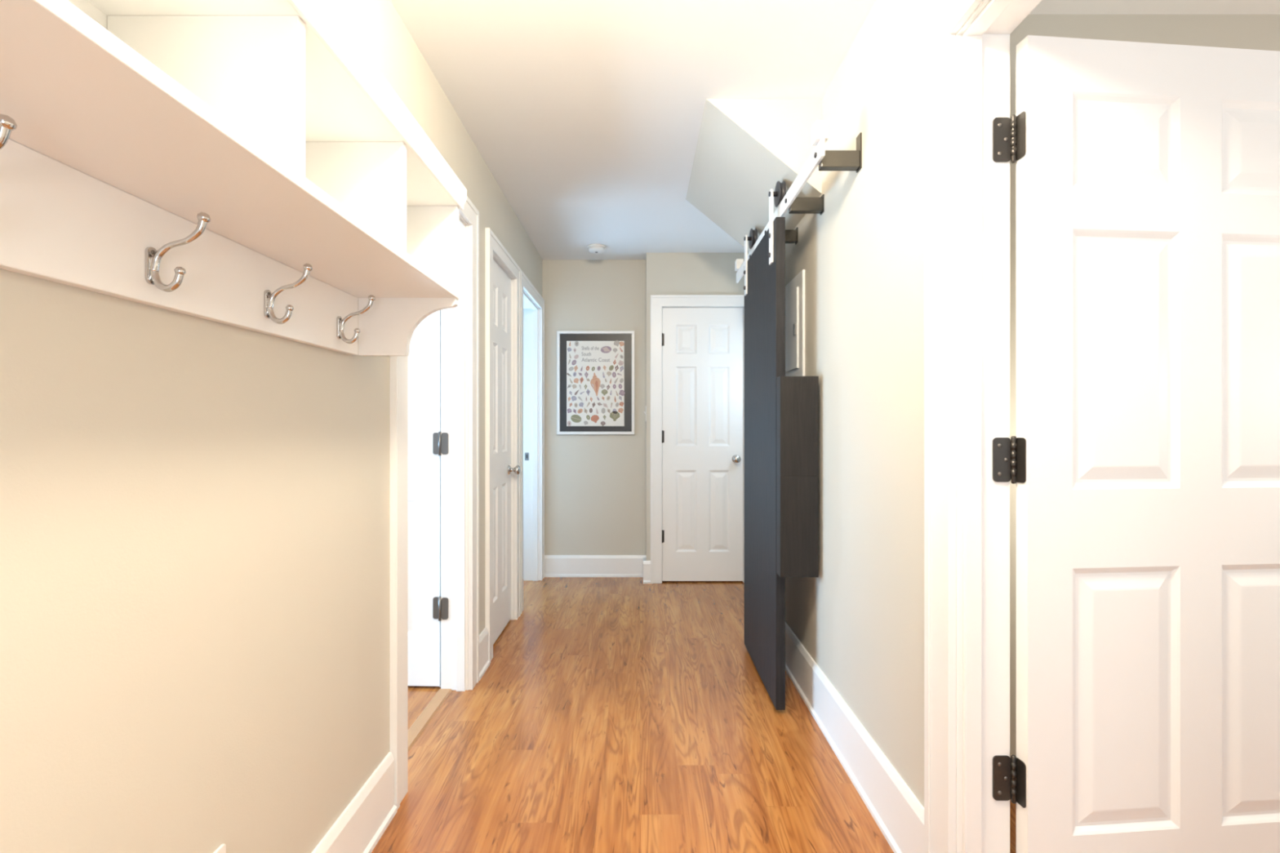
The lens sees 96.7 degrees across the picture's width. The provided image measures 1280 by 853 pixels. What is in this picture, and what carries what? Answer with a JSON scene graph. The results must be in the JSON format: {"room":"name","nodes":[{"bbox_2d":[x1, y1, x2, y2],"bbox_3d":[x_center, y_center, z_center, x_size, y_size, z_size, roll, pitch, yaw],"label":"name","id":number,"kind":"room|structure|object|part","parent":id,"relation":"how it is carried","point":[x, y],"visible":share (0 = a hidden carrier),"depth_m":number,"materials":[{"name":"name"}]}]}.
{"room":"home hallway","nodes":[
{"label":"home hallway","id":0,"kind":"room"},
{"bbox_2d":[0,0,542,852],"bbox_3d":[-0.815,-0.065,1.550,0.120,2.450,5.700,0,0,0],"label":"wall","id":1,"kind":"structure","parent":0,"point":[195,511],"depth_m":0.97,"materials":[{"name":"beige paint"}]},
{"bbox_2d":[213,844,226,852],"bbox_3d":[-0.751,0.811,0.995,0.009,0.117,0.070,0,0,0],"label":"wall outlet","id":2,"kind":"object","parent":1,"relation":"attached to","point":[222,848],"visible":1,"depth_m":1.02,"materials":[{"name":"white plastic"}]},
{"bbox_2d":[0,0,466,355],"bbox_3d":[-0.608,-0.408,0.798,0.294,0.444,1.437,0,0,0],"label":"shelf","id":3,"kind":"object","parent":1,"relation":"attached to","point":[245,164],"visible":1,"depth_m":0.80,"materials":[{"name":"white paint"}]},
{"bbox_3d":[-0.752,-0.467,0.797,0.006,0.222,1.415,0,0,0],"label":"panel","id":4,"kind":"part","parent":3,"relation":"part of","materials":[{"name":"white paint"}]},
{"bbox_3d":[-0.733,-0.241,0.853,0.005,0.056,0.018,0,0,0],"label":"plate","id":5,"kind":"part","parent":3,"relation":"part of","materials":[{"name":"silver metal"}]},
{"bbox_3d":[-0.745,-0.261,0.787,0.020,0.150,1.395,0,0,0],"label":"hook rail","id":6,"kind":"part","parent":3,"relation":"part of","materials":[{"name":"white paint"}]},
{"bbox_3d":[-0.733,-0.241,1.120,0.005,0.056,0.018,0,0,0],"label":"plate","id":7,"kind":"part","parent":3,"relation":"part of","materials":[{"name":"silver metal"}]},
{"bbox_3d":[-0.733,-0.241,1.387,0.005,0.056,0.018,0,0,0],"label":"plate","id":8,"kind":"part","parent":3,"relation":"part of","materials":[{"name":"silver metal"}]},
{"bbox_3d":[-0.479,-0.604,0.798,0.036,0.052,1.437,0,0,0],"label":"crown moulding","id":9,"kind":"part","parent":3,"relation":"part of","materials":[{"name":"white paint"}]},
{"bbox_3d":[-0.614,-0.467,1.496,0.271,0.222,0.018,0,0,0],"label":"panel","id":10,"kind":"part","parent":3,"relation":"part of","materials":[{"name":"white paint"}]},
{"bbox_2d":[311,627,489,852],"bbox_3d":[-0.743,1.070,0.736,0.024,0.180,4.072,0,0,0],"label":"baseboard","id":11,"kind":"structure","parent":1,"relation":"attached to","point":[360,827],"depth_m":1.56,"materials":[{"name":"white paint"}]},
{"bbox_2d":[408,310,448,686],"bbox_3d":[-1.203,0.133,2.531,0.724,2.030,0.056,0,0,2],"label":"door","id":12,"kind":"structure","parent":1,"relation":"in","point":[424,352],"depth_m":2.52,"materials":[{"name":"white paint"}]},
{"bbox_2d":[390,195,479,810],"bbox_3d":[-0.813,0.090,2.155,0.160,2.139,0.878,0,0,0],"label":"door frame","id":13,"kind":"structure","parent":1,"relation":"attached to","point":[460,325],"depth_m":2.50,"materials":[{"name":"white paint"}]},
{"bbox_2d":[493,258,520,644],"bbox_3d":[-0.756,0.133,3.133,0.102,2.030,0.550,0,0,0],"label":"door","id":14,"kind":"structure","parent":1,"relation":"in","point":[502,469],"depth_m":3.17,"materials":[{"name":"white paint"}]},
{"bbox_3d":[-0.739,0.255,3.348,0.067,0.060,0.060,0,0,0],"label":"knob","id":15,"kind":"part","parent":14,"relation":"part of","materials":[{"name":"silver metal"}]},
{"bbox_2d":[484,227,544,663],"bbox_3d":[-0.813,0.095,3.570,0.160,2.130,1.590,0,0,0],"label":"door frame","id":16,"kind":"structure","parent":1,"relation":"attached to","point":[494,248],"depth_m":3.49,"materials":[{"name":"white paint"}]},
{"bbox_2d":[524,453,528,460],"bbox_3d":[-0.851,0.226,4.278,0.030,0.058,0.004,0,0,0],"label":"strike plate","id":17,"kind":"object","parent":16,"relation":"attached to","point":[526,455],"visible":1,"depth_m":4.28,"materials":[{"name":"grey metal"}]},
{"bbox_2d":[542,252,749,560],"bbox_3d":[0.113,-0.065,4.360,1.975,2.450,0.280,0,0,0],"label":"wall","id":18,"kind":"structure","parent":0,"point":[597,486],"depth_m":4.40,"materials":[{"name":"beige paint"}]},
{"bbox_2d":[556,330,634,434],"bbox_3d":[-0.340,-0.337,4.385,0.596,0.796,0.030,0,0,0],"label":"framed poster","id":19,"kind":"object","parent":18,"relation":"attached to","point":[595,369],"visible":1,"depth_m":4.38,"materials":[{"name":"paper"}]},
{"bbox_2d":[600,346,611,353],"bbox_3d":[-0.261,-0.592,4.382,0.085,0.054,0.001,0,0,0],"label":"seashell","id":20,"kind":"object","parent":19,"relation":"attached to","point":[604,349],"depth_m":4.38,"materials":[{"name":"pink"}]},
{"bbox_2d":[544,555,650,583],"bbox_3d":[-0.339,1.077,4.298,0.833,0.165,0.204,0,0,0],"label":"baseboard","id":21,"kind":"structure","parent":18,"relation":"attached to","point":[555,566],"depth_m":4.38,"materials":[{"name":"white paint"}]},
{"bbox_2d":[650,294,744,583],"bbox_3d":[0.466,0.095,4.298,0.776,2.131,0.204,0,0,0],"label":"door frame","id":22,"kind":"structure","parent":18,"relation":"attached to","point":[658,302],"depth_m":4.20,"materials":[{"name":"white paint"}]},
{"bbox_2d":[662,307,742,581],"bbox_3d":[0.462,0.133,4.208,0.608,2.030,0.102,0,0,0],"label":"door","id":23,"kind":"structure","parent":18,"relation":"in","point":[702,348],"depth_m":4.22,"materials":[{"name":"white paint"}]},
{"bbox_3d":[0.712,0.240,4.191,0.060,0.060,0.067,0,0,0],"label":"knob","id":24,"kind":"part","parent":23,"relation":"part of","materials":[{"name":"silver metal"}]},
{"bbox_2d":[371,577,1016,852],"bbox_3d":[0.000,1.190,1.700,6.200,0.060,6.000,0,0,0],"label":"floor","id":25,"kind":"structure","parent":0,"point":[614,714],"depth_m":2.05,"materials":[{"name":"laminate"}]},
{"bbox_2d":[408,688,452,751],"bbox_3d":[-0.855,1.157,2.155,0.060,0.007,0.690,0,0,0],"label":"threshold","id":26,"kind":"object","parent":25,"relation":"on","point":[428,713],"visible":0.57,"depth_m":2.26,"materials":[{"name":"brown wood"}]},
{"bbox_2d":[685,98,821,251],"bbox_3d":[0.487,-1.103,2.735,0.455,0.373,0.990,0,0,0],"label":"wall","id":27,"kind":"structure","parent":0,"point":[744,147],"depth_m":2.37,"materials":[{"name":"beige paint"}]},
{"bbox_2d":[390,0,1279,259],"bbox_3d":[0.000,-1.320,1.700,6.200,0.060,6.000,0,0,0],"label":"ceiling","id":28,"kind":"structure","parent":0,"point":[586,116],"depth_m":2.11,"materials":[{"name":"paint"}]},
{"bbox_2d":[586,243,605,253],"bbox_3d":[-0.312,-1.269,4.080,0.136,0.042,0.136,0,0,0],"label":"smoke detector","id":29,"kind":"object","parent":28,"relation":"attached to","point":[595,248],"visible":1,"depth_m":4.04,"materials":[{"name":"white plastic"}]},
{"bbox_2d":[785,0,938,807],"bbox_3d":[0.775,-0.065,0.965,0.120,2.450,4.530,0,0,0],"label":"wall","id":30,"kind":"structure","parent":0,"point":[861,621],"depth_m":1.74,"materials":[{"name":"beige paint"}]},
{"bbox_2d":[785,269,804,376],"bbox_3d":[0.702,-0.440,2.640,0.026,0.480,0.360,0,0,0],"label":"breaker panel","id":31,"kind":"object","parent":30,"relation":"attached to","point":[795,288],"visible":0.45,"depth_m":2.54,"materials":[{"name":"grey metal"}]},
{"bbox_3d":[0.699,-0.440,2.640,0.008,0.360,0.240,0,0,0],"label":"panel door","id":32,"kind":"part","parent":31,"relation":"part of","materials":[{"name":"grey metal"}]},
{"bbox_2d":[734,120,862,283],"bbox_3d":[0.637,-0.904,2.600,0.155,0.140,1.600,0,0,0],"label":"door track","id":33,"kind":"object","parent":30,"relation":"attached to","point":[827,160],"visible":0.8,"depth_m":1.98,"materials":[{"name":"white metal"}]},
{"bbox_3d":[0.580,-0.887,2.600,0.011,0.058,1.600,0,0,0],"label":"rail","id":34,"kind":"part","parent":33,"relation":"part of","materials":[{"name":"silver metal"}]},
{"bbox_2d":[743,181,818,710],"bbox_3d":[0.574,0.064,2.597,0.156,2.152,0.776,0,0,-8],"label":"sliding door","id":35,"kind":"structure","parent":33,"relation":"hanging from","point":[781,411],"depth_m":2.33,"materials":[{"name":"black wood"}]},
{"bbox_3d":[0.565,0.148,2.635,0.038,1.983,0.700,0,0,0],"label":"door panel","id":36,"kind":"part","parent":35,"relation":"part of","materials":[{"name":"black wood"}]},
{"bbox_3d":[0.713,-0.868,2.591,0.005,0.068,0.036,0,0,0],"label":"wall plate","id":37,"kind":"part","parent":33,"relation":"part of","materials":[{"name":"black metal"}]},
{"bbox_3d":[0.713,-0.868,2.226,0.005,0.068,0.036,0,0,0],"label":"wall plate","id":38,"kind":"part","parent":33,"relation":"part of","materials":[{"name":"black metal"}]},
{"bbox_3d":[0.713,-0.891,1.851,0.005,0.114,0.036,0,0,0],"label":"wall plate","id":39,"kind":"part","parent":33,"relation":"part of","materials":[{"name":"black metal"}]},
{"bbox_2d":[785,622,924,852],"bbox_3d":[0.703,1.060,2.311,0.024,0.200,1.838,0,0,0],"label":"baseboard","id":40,"kind":"structure","parent":30,"relation":"attached to","point":[899,815],"depth_m":1.80,"materials":[{"name":"white paint"}]},
{"bbox_2d":[924,0,1041,852],"bbox_3d":[0.773,0.085,0.867,0.160,2.150,1.043,0,0,0],"label":"door frame","id":41,"kind":"structure","parent":30,"relation":"attached to","point":[966,42],"depth_m":1.28,"materials":[{"name":"white paint"}]},
{"bbox_2d":[992,35,1279,852],"bbox_3d":[1.239,0.145,1.267,0.883,2.005,0.109,0,0,-5],"label":"door","id":42,"kind":"structure","parent":30,"relation":"in","point":[1143,459],"depth_m":1.27,"materials":[{"name":"white paint"}]},
{"bbox_2d":[1009,13,1279,757],"bbox_3d":[1.958,-0.065,0.280,2.245,2.450,3.160,0,0,0],"label":"wall","id":43,"kind":"structure","parent":0,"point":[1242,31],"depth_m":1.78,"materials":[{"name":"beige paint"}]}
]}

